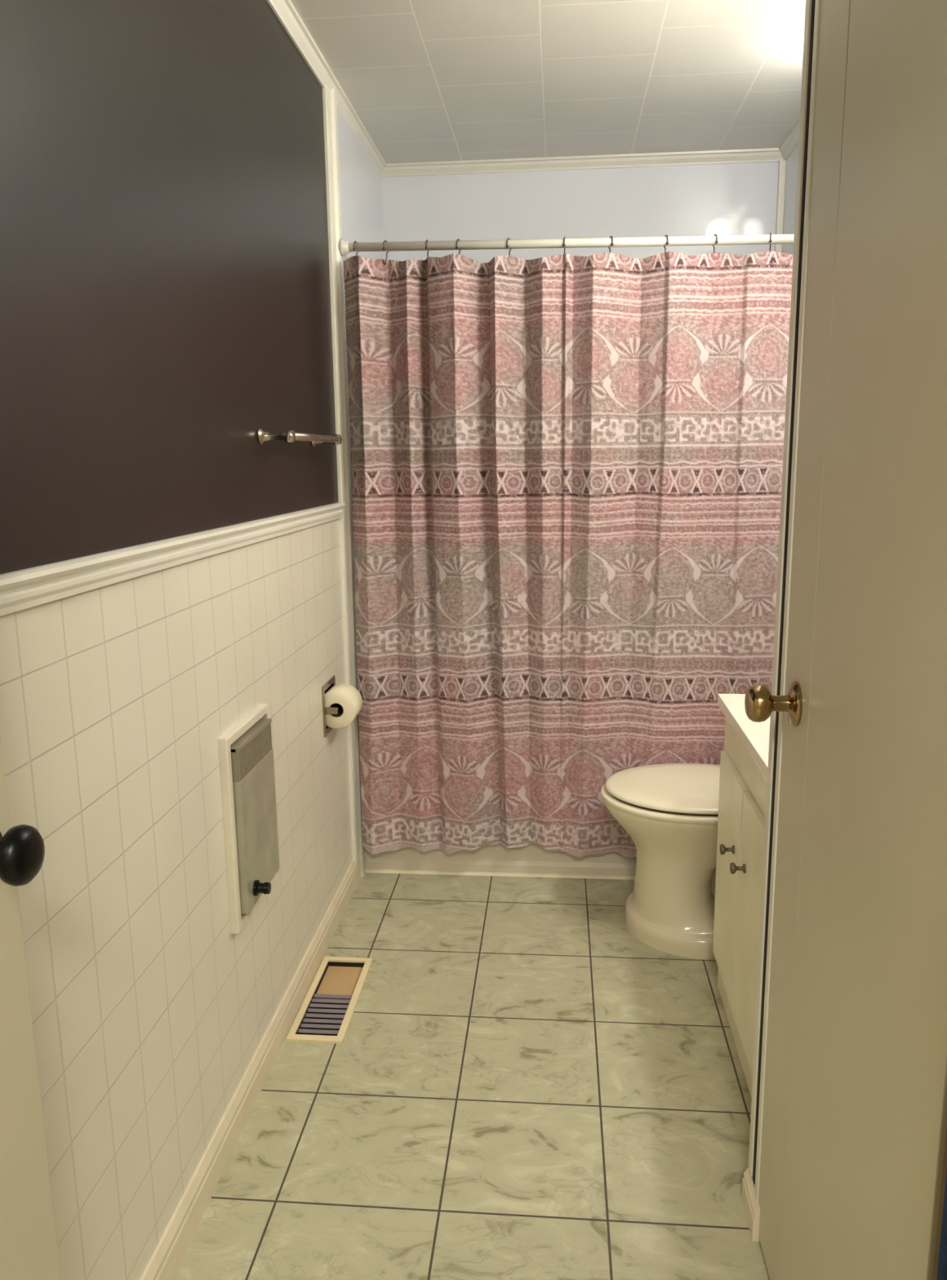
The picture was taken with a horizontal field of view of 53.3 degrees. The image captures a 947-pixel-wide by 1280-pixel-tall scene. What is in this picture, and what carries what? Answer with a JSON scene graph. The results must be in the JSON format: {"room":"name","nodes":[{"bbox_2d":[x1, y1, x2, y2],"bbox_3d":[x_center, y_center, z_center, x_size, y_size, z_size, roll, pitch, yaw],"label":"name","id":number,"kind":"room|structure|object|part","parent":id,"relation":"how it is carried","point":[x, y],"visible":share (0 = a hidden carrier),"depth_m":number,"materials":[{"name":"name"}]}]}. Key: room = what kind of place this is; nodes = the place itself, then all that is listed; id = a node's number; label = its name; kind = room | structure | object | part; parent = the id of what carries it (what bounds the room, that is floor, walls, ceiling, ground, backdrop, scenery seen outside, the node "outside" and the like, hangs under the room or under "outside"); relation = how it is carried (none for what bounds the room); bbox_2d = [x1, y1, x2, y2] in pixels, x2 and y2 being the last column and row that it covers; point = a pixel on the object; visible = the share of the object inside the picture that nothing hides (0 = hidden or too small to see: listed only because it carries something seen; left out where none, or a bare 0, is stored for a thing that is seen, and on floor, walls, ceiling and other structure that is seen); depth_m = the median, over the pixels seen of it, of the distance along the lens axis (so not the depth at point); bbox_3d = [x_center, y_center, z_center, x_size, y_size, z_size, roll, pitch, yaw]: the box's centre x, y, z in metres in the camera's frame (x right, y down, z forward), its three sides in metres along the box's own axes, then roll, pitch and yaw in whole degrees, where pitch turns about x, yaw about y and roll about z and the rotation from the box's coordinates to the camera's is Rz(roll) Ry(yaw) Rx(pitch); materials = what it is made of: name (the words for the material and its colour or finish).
{"room":"bathroom","nodes":[
{"label":"bathroom","id":0,"kind":"room"},
{"bbox_2d":[0,0,383,1279],"bbox_3d":[-0.506,-0.213,1.947,0.068,2.390,3.500,0,11,5],"label":"wall","id":1,"kind":"structure","parent":0,"point":[149,1015],"depth_m":1.54,"materials":[{"name":"white tile"}]},
{"bbox_2d":[0,502,345,616],"bbox_3d":[-0.507,-0.137,1.532,0.020,0.046,2.640,0,11,5],"label":"chair rail","id":2,"kind":"object","parent":1,"relation":"attached to","point":[21,589],"visible":1,"depth_m":1.43,"materials":[{"name":"white wood"}]},
{"bbox_2d":[217,703,279,933],"bbox_3d":[-0.448,0.365,1.987,0.062,0.407,0.268,0,11,5],"label":"wall heater","id":3,"kind":"object","parent":1,"relation":"attached to","point":[246,753],"visible":1,"depth_m":1.92,"materials":[{"name":"metal"}]},
{"bbox_2d":[230,718,272,782],"bbox_3d":[-0.462,0.226,1.960,0.025,0.068,0.218,0,11,5],"label":"grille","id":4,"kind":"object","parent":3,"relation":"attached to","point":[251,750],"depth_m":1.93,"materials":[{"name":"metal"}]},
{"bbox_3d":[-0.436,0.513,1.951,0.031,0.032,0.032,0,11,5],"label":"control knob","id":5,"kind":"part","parent":3,"relation":"part of","materials":[{"name":"black plastic"}]},
{"bbox_2d":[140,859,360,1279],"bbox_3d":[-0.492,0.992,1.795,0.013,0.082,2.725,0,11,5],"label":"baseboard","id":6,"kind":"structure","parent":1,"relation":"attached to","point":[164,1264],"depth_m":1.93,"materials":[{"name":"white wood"}]},
{"bbox_2d":[256,428,342,446],"bbox_3d":[-0.408,-0.488,2.279,0.082,0.034,0.486,0,11,5],"label":"towel bar","id":7,"kind":"object","parent":1,"relation":"attached to","point":[287,435],"visible":1,"depth_m":2.08,"materials":[{"name":"silver metal"}]},
{"bbox_2d":[266,0,386,173],"bbox_3d":[-0.479,-1.369,1.724,0.031,0.036,3.490,0,11,5],"label":"crown molding","id":8,"kind":"structure","parent":1,"relation":"attached to","point":[285,11],"depth_m":2.49,"materials":[{"name":"white wood"}]},
{"bbox_2d":[321,675,342,737],"bbox_3d":[-0.422,0.188,2.706,0.097,0.146,0.146,0,11,5],"label":"toilet paper holder","id":9,"kind":"object","parent":1,"relation":"attached to","point":[331,682],"visible":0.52,"depth_m":2.65,"materials":[{"name":"silver metal"}]},
{"bbox_3d":[-0.413,0.188,2.705,0.004,0.146,0.146,0,11,5],"label":"plate","id":10,"kind":"part","parent":9,"relation":"part of","materials":[{"name":"silver metal"}]},
{"bbox_3d":[-0.410,0.199,2.652,0.059,0.020,0.004,0,11,5],"label":"arm","id":11,"kind":"part","parent":9,"relation":"part of","materials":[{"name":"silver metal"}]},
{"bbox_2d":[324,683,362,728],"bbox_3d":[-0.382,0.189,2.702,0.110,0.110,0.098,0,11,5],"label":"toilet paper roll","id":12,"kind":"object","parent":9,"relation":"on","point":[347,695],"visible":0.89,"depth_m":2.66,"materials":[{"name":"paper"}]},
{"bbox_2d":[322,84,364,877],"bbox_3d":[-0.387,-0.393,2.864,0.022,2.390,0.093,0,11,5],"label":"trim","id":13,"kind":"structure","parent":1,"relation":"attached to","point":[329,96],"depth_m":2.81,"materials":[{"name":"white wood"}]},
{"bbox_2d":[173,872,769,1279],"bbox_3d":[0.082,1.183,0.986,2.700,0.001,4.390,0,11,5],"label":"floor","id":14,"kind":"structure","parent":0,"point":[519,1085],"depth_m":1.97,"materials":[{"name":"tile"}]},
{"bbox_2d":[286,956,373,1044],"bbox_3d":[-0.358,0.970,2.418,0.134,0.128,0.376,0,11,5],"label":"floor vent","id":15,"kind":"object","parent":14,"relation":"in","point":[325,1015],"visible":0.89,"depth_m":2.42,"materials":[{"name":"metal"}]},
{"bbox_2d":[364,843,636,879],"bbox_3d":[0.374,0.517,3.407,1.428,0.378,0.764,0,11,5],"label":"bathtub","id":16,"kind":"object","parent":14,"relation":"on","point":[531,860],"visible":0.14,"depth_m":3.09,"materials":[{"name":"ceramic"}]},
{"bbox_2d":[600,763,719,960],"bbox_3d":[0.694,0.517,2.693,0.658,0.643,0.408,0,11,5],"label":"toilet","id":17,"kind":"object","parent":14,"relation":"on","point":[669,811],"visible":0.48,"depth_m":2.59,"materials":[{"name":"ceramic"}]},
{"bbox_3d":[0.585,0.440,2.688,0.442,0.018,0.408,0,11,5],"label":"seat","id":18,"kind":"part","parent":17,"relation":"part of","materials":[{"name":"plastic"}]},
{"bbox_3d":[0.591,0.414,2.682,0.430,0.020,0.390,0,11,5],"label":"lid","id":19,"kind":"part","parent":17,"relation":"part of","materials":[{"name":"plastic"}]},
{"bbox_2d":[712,717,767,1098],"bbox_3d":[0.754,0.598,2.011,0.420,0.742,0.715,0,11,5],"label":"vanity cabinet","id":20,"kind":"object","parent":14,"relation":"on","point":[742,800],"visible":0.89,"depth_m":2.07,"materials":[{"name":"beige paint"}]},
{"bbox_3d":[0.569,0.470,2.117,0.031,0.025,0.025,0,11,5],"label":"knob","id":21,"kind":"part","parent":20,"relation":"part of","materials":[{"name":"grey metal"}]},
{"bbox_3d":[0.599,0.555,2.208,0.014,0.530,0.280,0,11,5],"label":"cabinet door","id":22,"kind":"part","parent":20,"relation":"part of","materials":[{"name":"beige paint"}]},
{"bbox_3d":[0.558,0.482,1.993,0.031,0.025,0.025,0,11,5],"label":"knob","id":23,"kind":"part","parent":20,"relation":"part of","materials":[{"name":"grey metal"}]},
{"bbox_2d":[717,693,770,781],"bbox_3d":[0.765,0.217,1.950,0.391,0.028,0.743,0,11,5],"label":"countertop","id":24,"kind":"structure","parent":20,"relation":"on","point":[754,735],"depth_m":2.04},
{"bbox_3d":[0.573,0.612,1.918,0.014,0.530,0.297,0,11,5],"label":"cabinet door","id":25,"kind":"part","parent":20,"relation":"part of","materials":[{"name":"beige paint"}]},
{"bbox_2d":[741,1167,759,1241],"bbox_3d":[0.498,1.008,1.688,0.016,0.066,0.098,0,11,5],"label":"baseboard","id":26,"kind":"structure","parent":14,"relation":"on","point":[751,1206],"depth_m":1.67,"materials":[{"name":"white wood"}]},
{"bbox_2d":[290,0,805,163],"bbox_3d":[0.085,-1.261,0.902,2.700,0.050,5.160,0,11,5],"label":"ceiling","id":27,"kind":"structure","parent":0,"point":[426,80],"depth_m":2.60,"materials":[{"name":"paint"}]},
{"bbox_2d":[382,161,778,262],"bbox_3d":[0.392,-0.550,3.622,1.560,2.390,0.060,0,11,5],"label":"wall","id":28,"kind":"structure","parent":0,"point":[725,198],"depth_m":3.39,"materials":[{"name":"white paint"}]},
{"bbox_2d":[381,147,783,177],"bbox_3d":[0.374,-1.696,3.353,1.440,0.036,0.031,0,11,5],"label":"crown molding","id":29,"kind":"structure","parent":28,"relation":"attached to","point":[769,154],"depth_m":3.35,"materials":[{"name":"white wood"}]},
{"bbox_2d":[782,144,798,254],"bbox_3d":[1.100,-0.460,3.111,0.060,2.390,0.850,0,11,5],"label":"wall","id":30,"kind":"structure","parent":0,"point":[791,171],"depth_m":3.23,"materials":[{"name":"white paint"}]},
{"bbox_2d":[339,234,794,256],"bbox_3d":[0.319,-1.130,2.684,1.426,0.066,0.048,0,11,5],"label":"curtain rod","id":31,"kind":"object","parent":30,"relation":"attached to","point":[345,246],"visible":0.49,"depth_m":2.68,"materials":[{"name":"white metal"}]},
{"bbox_2d":[352,240,358,255],"bbox_3d":[-0.341,-1.124,2.744,0.008,0.070,0.037,2,11,15],"label":"curtain hook","id":32,"kind":"object","parent":31,"relation":"hanging from","point":[353,248],"visible":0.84,"depth_m":2.73,"materials":[{"name":"metal"}]},
{"bbox_2d":[382,240,388,265],"bbox_3d":[-0.254,-1.122,2.736,0.008,0.070,0.037,3,12,21],"label":"curtain hook","id":33,"kind":"object","parent":31,"relation":"hanging from","point":[383,248],"visible":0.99,"depth_m":2.73,"materials":[{"name":"metal"}]},
{"bbox_2d":[342,250,793,857],"bbox_3d":[0.319,-0.199,2.821,1.382,1.825,0.112,0,11,5],"label":"shower curtain","id":34,"kind":"object","parent":33,"relation":"hanging from","point":[566,469],"visible":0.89,"depth_m":2.81,"materials":[{"name":"fabric"}]},
{"bbox_2d":[425,239,428,263],"bbox_3d":[-0.133,-1.120,2.726,0.008,0.070,0.037,1,11,9],"label":"curtain hook","id":35,"kind":"object","parent":31,"relation":"hanging from","point":[426,246],"visible":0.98,"depth_m":2.71,"materials":[{"name":"metal"}]},
{"bbox_2d":[506,237,511,255],"bbox_3d":[0.102,-1.116,2.706,0.008,0.070,0.037,4,12,22],"label":"curtain hook","id":36,"kind":"object","parent":31,"relation":"hanging from","point":[508,238],"visible":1,"depth_m":2.69,"materials":[{"name":"metal"}]},
{"bbox_2d":[563,236,565,253],"bbox_3d":[0.260,-1.114,2.692,0.008,0.070,0.037,1,11,9],"label":"curtain hook","id":37,"kind":"object","parent":31,"relation":"hanging from","point":[564,244],"visible":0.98,"depth_m":2.67,"materials":[{"name":"metal"}]},
{"bbox_2d":[608,235,613,253],"bbox_3d":[0.389,-1.111,2.681,0.008,0.070,0.037,-3,11,-12],"label":"curtain hook","id":38,"kind":"object","parent":31,"relation":"hanging from","point":[612,243],"visible":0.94,"depth_m":2.67,"materials":[{"name":"metal"}]},
{"bbox_2d":[663,234,668,252],"bbox_3d":[0.544,-1.109,2.668,0.008,0.070,0.037,-2,11,-7],"label":"curtain hook","id":39,"kind":"object","parent":31,"relation":"hanging from","point":[667,242],"visible":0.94,"depth_m":2.65,"materials":[{"name":"metal"}]},
{"bbox_2d":[712,233,718,252],"bbox_3d":[0.679,-1.107,2.656,0.008,0.070,0.037,-2,11,-5],"label":"curtain hook","id":40,"kind":"object","parent":31,"relation":"hanging from","point":[716,242],"visible":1,"depth_m":2.64,"materials":[{"name":"metal"}]},
{"bbox_2d":[768,232,772,250],"bbox_3d":[0.831,-1.104,2.643,0.008,0.070,0.037,2,11,16],"label":"curtain hook","id":41,"kind":"object","parent":31,"relation":"hanging from","point":[770,240],"visible":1,"depth_m":2.63,"materials":[{"name":"metal"}]},
{"bbox_2d":[774,160,786,252],"bbox_3d":[1.093,-0.693,3.490,0.022,2.004,0.020,0,11,5],"label":"trim","id":42,"kind":"structure","parent":30,"relation":"attached to","point":[782,163],"depth_m":3.32,"materials":[{"name":"white wood"}]},
{"bbox_3d":[0.445,-0.006,0.814,0.020,2.390,1.372,0,11,5],"label":"wall","id":43,"kind":"structure","parent":0,"visible":0},
{"bbox_2d":[748,0,812,1176],"bbox_3d":[0.502,-0.173,1.491,0.031,2.320,0.026,0,11,5],"label":"trim","id":44,"kind":"structure","parent":43,"relation":"attached to","point":[808,2],"depth_m":1.49,"materials":[{"name":"white wood"}]},
{"bbox_2d":[752,0,815,1184],"bbox_3d":[0.518,0.032,1.509,0.056,2.050,0.014,0,11,5],"label":"trim","id":45,"kind":"structure","parent":43,"relation":"attached to","point":[813,2],"depth_m":1.48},
{"bbox_2d":[744,0,946,1279],"bbox_3d":[0.437,0.106,1.156,0.105,2.020,0.688,0,11,5],"label":"door","id":46,"kind":"structure","parent":43,"relation":"in","point":[852,1123],"depth_m":1.09,"materials":[{"name":"white paint"}]},
{"bbox_3d":[0.443,0.094,1.403,0.073,0.068,0.068,0,11,5],"label":"knob","id":47,"kind":"part","parent":46,"relation":"part of","materials":[{"name":"gold metal"}]},
{"bbox_2d":[932,1128,946,1279],"bbox_3d":[0.442,0.170,0.803,0.024,2.050,0.014,0,11,5],"label":"door frame","id":48,"kind":"structure","parent":43,"relation":"attached to","point":[944,1164],"depth_m":0.88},
{"bbox_2d":[936,1169,946,1279],"bbox_3d":[0.413,0.665,0.771,0.027,0.910,0.205,0,11,5],"label":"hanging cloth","id":49,"kind":"object","parent":43,"relation":"hanging from","point":[942,1261],"visible":1,"depth_m":0.83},
{"bbox_3d":[0.941,-0.111,1.326,0.060,2.390,2.800,0,11,5],"label":"wall","id":50,"kind":"structure","parent":0,"visible":0},
{"bbox_2d":[778,118,799,159],"bbox_3d":[0.985,-1.496,2.279,0.031,0.036,2.100,0,11,5],"label":"crown molding","id":51,"kind":"structure","parent":50,"relation":"attached to","point":[790,142],"depth_m":3.16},
{"bbox_3d":[0.011,0.131,0.137,2.700,2.390,0.080,0,11,5],"label":"doorway","id":52,"kind":"structure","parent":0,"visible":0},
{"bbox_2d":[0,735,61,1279],"bbox_3d":[-0.514,0.215,0.640,0.095,2.023,0.730,0,11,5],"label":"door","id":53,"kind":"structure","parent":52,"relation":"attached to","point":[28,1246],"depth_m":1.02,"materials":[{"name":"white paint"}]},
{"bbox_3d":[-0.469,0.217,0.951,0.060,0.065,0.065,0,11,5],"label":"knob","id":54,"kind":"part","parent":53,"relation":"part of","materials":[{"name":"black metal"}]}
]}

